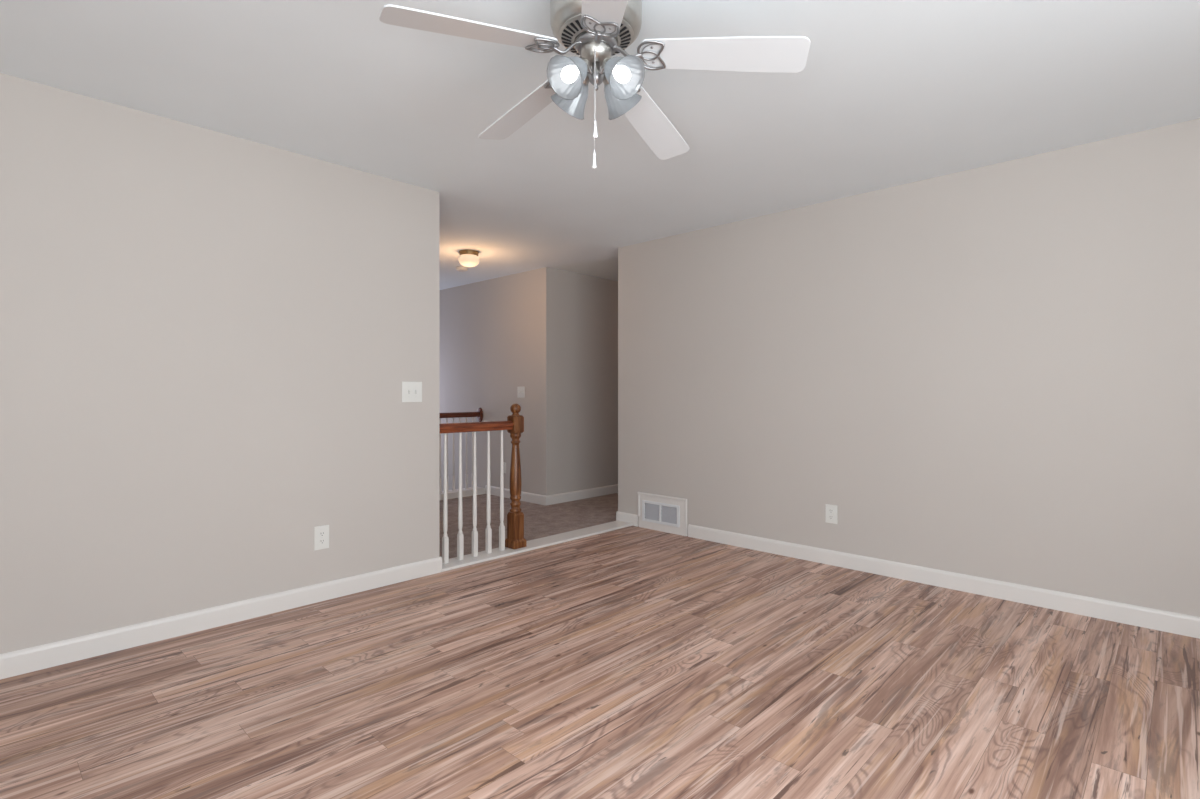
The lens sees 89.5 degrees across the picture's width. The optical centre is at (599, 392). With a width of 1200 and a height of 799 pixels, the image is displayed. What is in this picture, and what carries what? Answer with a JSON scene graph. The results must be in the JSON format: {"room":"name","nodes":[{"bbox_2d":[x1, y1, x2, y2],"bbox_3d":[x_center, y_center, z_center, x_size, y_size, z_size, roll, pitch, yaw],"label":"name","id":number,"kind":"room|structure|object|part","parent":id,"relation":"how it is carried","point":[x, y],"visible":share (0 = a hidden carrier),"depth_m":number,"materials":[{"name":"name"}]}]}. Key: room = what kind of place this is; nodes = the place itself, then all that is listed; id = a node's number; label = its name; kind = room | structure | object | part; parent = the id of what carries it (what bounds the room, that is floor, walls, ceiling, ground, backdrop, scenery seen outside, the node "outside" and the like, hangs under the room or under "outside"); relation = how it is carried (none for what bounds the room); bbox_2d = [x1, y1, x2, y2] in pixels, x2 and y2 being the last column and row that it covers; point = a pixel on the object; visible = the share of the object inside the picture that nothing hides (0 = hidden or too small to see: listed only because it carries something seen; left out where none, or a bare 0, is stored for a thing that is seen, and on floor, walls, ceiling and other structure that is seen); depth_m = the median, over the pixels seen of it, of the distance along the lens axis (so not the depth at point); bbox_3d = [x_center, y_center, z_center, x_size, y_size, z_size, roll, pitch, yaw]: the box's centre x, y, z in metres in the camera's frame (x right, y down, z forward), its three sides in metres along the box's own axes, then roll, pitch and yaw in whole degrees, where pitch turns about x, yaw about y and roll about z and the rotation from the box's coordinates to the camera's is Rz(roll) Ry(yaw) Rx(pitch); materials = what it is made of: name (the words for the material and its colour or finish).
{"room":"empty living room","nodes":[
{"label":"empty living room","id":0,"kind":"room"},
{"bbox_2d":[0,73,438,653],"bbox_3d":[-2.190,-0.070,2.782,0.150,2.440,3.197,0,0,44],"label":"wall","id":1,"kind":"structure","parent":0,"point":[210,339],"depth_m":2.91,"materials":[{"name":"beige paint"}]},
{"bbox_2d":[0,557,441,679],"bbox_3d":[-2.180,1.101,2.782,0.163,0.098,3.210,0,0,44],"label":"baseboard","id":2,"kind":"structure","parent":1,"relation":"attached to","point":[14,663],"depth_m":2.91,"materials":[{"name":"white paint"}]},
{"bbox_2d":[314,525,328,550],"bbox_3d":[-1.539,0.800,3.348,0.009,0.130,0.080,0,0,44],"label":"wall outlet","id":3,"kind":"object","parent":1,"relation":"attached to","point":[321,533],"visible":1,"depth_m":3.34,"materials":[{"name":"white plastic"}]},
{"bbox_2d":[402,381,421,401],"bbox_3d":[-1.159,-0.007,3.739,0.018,0.127,0.135,0,0,44],"label":"light switch","id":4,"kind":"object","parent":1,"relation":"attached to","point":[411,391],"visible":1,"depth_m":3.74,"materials":[{"name":"white plastic"}]},
{"bbox_2d":[439,267,617,495],"bbox_3d":[-0.567,0.730,8.149,2.720,4.040,2.800,0,0,44],"label":"wall","id":5,"kind":"structure","parent":0,"point":[551,333],"depth_m":6.65,"materials":[{"name":"beige paint"}]},
{"bbox_2d":[439,408,482,421],"bbox_3d":[-2.453,0.252,5.871,0.112,0.165,3.100,0,0,44],"label":"handrail","id":6,"kind":"object","parent":5,"relation":"attached to","point":[479,414],"visible":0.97,"depth_m":6.80,"materials":[{"name":"brown wood"}]},
{"bbox_3d":[-2.461,0.245,5.864,0.062,0.058,3.078,0,0,44],"label":"rail","id":7,"kind":"part","parent":6,"relation":"part of","materials":[{"name":"brown wood"}]},
{"bbox_2d":[439,486,484,500],"bbox_3d":[-2.991,1.268,5.279,0.180,0.365,4.700,0,0,44],"label":"trim","id":8,"kind":"structure","parent":5,"relation":"attached to","point":[451,494],"depth_m":6.72,"materials":[{"name":"white paint"}]},
{"bbox_2d":[439,418,441,491],"bbox_3d":[-1.747,0.679,6.611,0.024,0.811,0.024,0,0,44],"label":"baluster","id":9,"kind":"object","parent":8,"relation":"on","point":[440,477],"visible":0.98,"depth_m":6.60,"materials":[{"name":"white paint"}]},
{"bbox_2d":[446,418,447,491],"bbox_3d":[-1.688,0.679,6.672,0.024,0.811,0.024,0,0,44],"label":"baluster","id":10,"kind":"object","parent":8,"relation":"on","point":[446,418],"visible":0.52,"depth_m":6.67,"materials":[{"name":"white paint"}]},
{"bbox_2d":[452,418,454,490],"bbox_3d":[-1.630,0.679,6.733,0.024,0.811,0.024,0,0,44],"label":"baluster","id":11,"kind":"object","parent":8,"relation":"on","point":[453,475],"visible":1,"depth_m":6.72,"materials":[{"name":"white paint"}]},
{"bbox_2d":[465,417,467,488],"bbox_3d":[-1.513,0.679,6.855,0.024,0.811,0.024,0,0,44],"label":"baluster","id":12,"kind":"object","parent":8,"relation":"on","point":[466,474],"visible":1,"depth_m":6.85,"materials":[{"name":"white paint"}]},
{"bbox_2d":[471,417,473,487],"bbox_3d":[-1.455,0.679,6.916,0.024,0.811,0.024,0,0,44],"label":"baluster","id":13,"kind":"object","parent":8,"relation":"on","point":[472,417],"visible":0.68,"depth_m":6.91,"materials":[{"name":"white paint"}]},
{"bbox_2d":[517,387,524,397],"bbox_3d":[-0.850,-0.010,6.471,0.118,0.118,0.018,0,0,44],"label":"light switch","id":14,"kind":"object","parent":5,"relation":"attached to","point":[520,390],"visible":1,"depth_m":6.47,"materials":[{"name":"white plastic"}]},
{"bbox_2d":[485,484,617,505],"bbox_3d":[0.041,1.101,7.560,1.053,0.098,2.813,0,0,44],"label":"baseboard","id":15,"kind":"structure","parent":5,"relation":"attached to","point":[611,489],"depth_m":6.49,"materials":[{"name":"white paint"}]},
{"bbox_2d":[0,493,1199,798],"bbox_3d":[0.334,1.190,3.692,6.820,0.080,8.000,0,0,44],"label":"floor","id":16,"kind":"structure","parent":0,"point":[631,662],"depth_m":2.32,"materials":[{"name":"brown wood"}]},
{"bbox_2d":[441,520,632,571],"bbox_3d":[-0.429,1.140,4.626,0.188,0.020,1.902,0,0,44],"label":"trim","id":17,"kind":"structure","parent":16,"relation":"on","point":[542,542],"depth_m":4.54,"materials":[{"name":"white paint"}]},
{"bbox_2d":[442,433,448,563],"bbox_3d":[-1.028,0.697,4.019,0.032,0.866,0.032,0,0,44],"label":"baluster","id":18,"kind":"object","parent":17,"relation":"on","point":[445,540],"visible":1,"depth_m":4.01,"materials":[{"name":"white paint"}]},
{"bbox_2d":[457,432,463,559],"bbox_3d":[-0.947,0.697,4.104,0.032,0.866,0.032,0,0,44],"label":"baluster","id":19,"kind":"object","parent":17,"relation":"on","point":[460,537],"visible":1,"depth_m":4.09,"materials":[{"name":"white paint"}]},
{"bbox_2d":[472,432,477,556],"bbox_3d":[-0.867,0.697,4.188,0.032,0.866,0.032,0,0,44],"label":"baluster","id":20,"kind":"object","parent":17,"relation":"on","point":[474,532],"visible":1,"depth_m":4.18,"materials":[{"name":"white paint"}]},
{"bbox_2d":[485,431,491,553],"bbox_3d":[-0.787,0.697,4.272,0.032,0.866,0.032,0,0,44],"label":"baluster","id":21,"kind":"object","parent":17,"relation":"on","point":[488,531],"visible":1,"depth_m":4.26,"materials":[{"name":"white paint"}]},
{"bbox_2d":[499,430,504,550],"bbox_3d":[-0.706,0.697,4.356,0.032,0.866,0.032,0,0,44],"label":"baluster","id":22,"kind":"object","parent":17,"relation":"on","point":[501,527],"visible":1,"depth_m":4.35,"materials":[{"name":"white paint"}]},
{"bbox_2d":[505,403,526,549],"bbox_3d":[-0.621,0.604,4.445,0.116,1.053,0.116,0,0,44],"label":"newel post","id":23,"kind":"object","parent":17,"relation":"on","point":[515,539],"visible":0.99,"depth_m":4.41,"materials":[{"name":"brown wood"}]},
{"bbox_2d":[439,421,512,433],"bbox_3d":[-0.874,0.234,4.181,0.062,0.064,0.644,0,0,44],"label":"handrail","id":24,"kind":"object","parent":23,"relation":"attached to","point":[493,425],"visible":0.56,"depth_m":4.16,"materials":[{"name":"red wood"}]},
{"bbox_2d":[0,0,1199,289],"bbox_3d":[-0.310,-1.340,4.307,8.900,0.100,8.300,0,0,44],"label":"ceiling","id":25,"kind":"structure","parent":0,"point":[887,93],"depth_m":2.59,"materials":[{"name":"paint"}]},
{"bbox_2d":[456,266,467,271],"bbox_3d":[-1.421,-1.273,6.227,0.124,0.034,0.124,0,0,44],"label":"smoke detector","id":26,"kind":"object","parent":25,"relation":"attached to","point":[460,268],"visible":0.99,"depth_m":6.19,"materials":[{"name":"white plastic"}]},
{"bbox_2d":[458,250,479,266],"bbox_3d":[-1.197,-1.222,5.529,0.190,0.136,0.190,0,0,44],"label":"ceiling lamp","id":27,"kind":"object","parent":25,"relation":"attached to","point":[467,258],"visible":1,"depth_m":5.46,"materials":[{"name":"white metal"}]},
{"bbox_2d":[379,0,810,168],"bbox_3d":[-0.037,-1.000,1.990,1.232,0.581,1.274,0,0,44],"label":"ceiling fan","id":28,"kind":"object","parent":25,"relation":"hanging from","point":[596,31],"visible":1,"depth_m":1.90,"materials":[{"name":"silver metal"}]},
{"bbox_3d":[-0.377,-1.070,1.784,0.509,0.006,0.137,-5,13,-25],"label":"fan blade","id":29,"kind":"part","parent":28,"relation":"part of","materials":[{"name":"white wood"}]},
{"bbox_3d":[-0.278,-1.057,2.261,0.137,0.006,0.509,-18,6,-41],"label":"fan blade","id":30,"kind":"part","parent":28,"relation":"part of","materials":[{"name":"white wood"}]},
{"bbox_3d":[-0.082,-1.003,1.889,0.132,0.130,0.106,0,41,45],"label":"lamp shade","id":31,"kind":"part","parent":28,"relation":"part of","materials":[{"name":"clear glass"}]},
{"bbox_3d":[-0.082,-1.003,2.027,0.132,0.130,0.106,0,-41,-45],"label":"lamp shade","id":32,"kind":"part","parent":28,"relation":"part of","materials":[{"name":"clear glass"}]},
{"bbox_3d":[-0.085,-1.000,1.885,0.049,0.049,0.093,0,41,45],"label":"light bulb","id":33,"kind":"part","parent":28,"relation":"part of","materials":[{"name":"white glass"}]},
{"bbox_3d":[-0.018,-0.929,1.908,0.002,0.322,0.003,0,0,44],"label":"pull chain","id":34,"kind":"part","parent":28,"relation":"part of","materials":[{"name":"silver metal"}]},
{"bbox_3d":[-0.015,-0.974,1.912,0.002,0.224,0.003,0,0,44],"label":"pull chain","id":35,"kind":"part","parent":28,"relation":"part of","materials":[{"name":"silver metal"}]},
{"bbox_3d":[-0.013,-1.023,1.958,0.048,0.090,0.048,0,0,44],"label":"light kit stem","id":36,"kind":"part","parent":28,"relation":"part of","materials":[{"name":"grey metal"}]},
{"bbox_2d":[559,14,633,55],"bbox_3d":[-0.013,-1.147,1.958,0.242,0.025,0.242,0,0,44],"label":"vent","id":37,"kind":"object","parent":28,"relation":"attached to","point":[570,29],"depth_m":1.91,"materials":[{"name":"silver metal"}]},
{"bbox_3d":[0.018,-1.060,1.556,0.137,0.006,0.509,12,5,-5],"label":"fan blade","id":38,"kind":"part","parent":28,"relation":"part of","materials":[{"name":"white wood"}]},
{"bbox_3d":[0.060,-1.000,1.885,0.049,0.049,0.093,0,41,-45],"label":"light bulb","id":39,"kind":"part","parent":28,"relation":"part of","materials":[{"name":"white glass"}]},
{"bbox_3d":[0.057,-1.003,2.027,0.132,0.130,0.106,0,-41,45],"label":"lamp shade","id":40,"kind":"part","parent":28,"relation":"part of","materials":[{"name":"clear glass"}]},
{"bbox_3d":[0.057,-1.003,1.889,0.132,0.130,0.106,0,41,-45],"label":"lamp shade","id":41,"kind":"part","parent":28,"relation":"part of","materials":[{"name":"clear glass"}]},
{"bbox_3d":[0.189,-1.031,2.302,0.137,0.006,0.509,-8,-14,29],"label":"fan blade","id":42,"kind":"part","parent":28,"relation":"part of","materials":[{"name":"white wood"}]},
{"bbox_3d":[0.382,-1.054,1.883,0.509,0.006,0.137,7,-14,11],"label":"fan blade","id":43,"kind":"part","parent":28,"relation":"part of","materials":[{"name":"white wood"}]},
{"bbox_2d":[618,118,1199,616],"bbox_3d":[1.901,-0.070,3.799,4.700,2.440,0.120,0,0,44],"label":"wall","id":44,"kind":"structure","parent":0,"point":[992,371],"depth_m":3.55,"materials":[{"name":"beige paint"}]},
{"bbox_2d":[637,492,686,535],"bbox_3d":[0.513,1.000,5.026,0.514,0.301,0.024,0,0,44],"label":"air vent","id":45,"kind":"object","parent":44,"relation":"in","point":[668,514],"visible":1,"depth_m":5.01,"materials":[{"name":"white metal"}]},
{"bbox_3d":[0.502,1.000,5.030,0.390,0.176,0.008,0,0,44],"label":"grille frame","id":46,"kind":"part","parent":45,"relation":"part of","materials":[{"name":"white metal"}]},
{"bbox_2d":[825,504,836,523],"bbox_3d":[1.547,0.810,4.048,0.080,0.124,0.009,0,0,44],"label":"wall outlet","id":47,"kind":"object","parent":44,"relation":"attached to","point":[830,510],"visible":1,"depth_m":4.05,"materials":[{"name":"white plastic"}]},
{"bbox_2d":[616,511,1199,638],"bbox_3d":[2.852,1.101,4.804,4.713,0.098,2.913,0,0,44],"label":"baseboard","id":48,"kind":"structure","parent":44,"relation":"attached to","point":[1161,620],"depth_m":3.48,"materials":[{"name":"white paint"}]}
]}

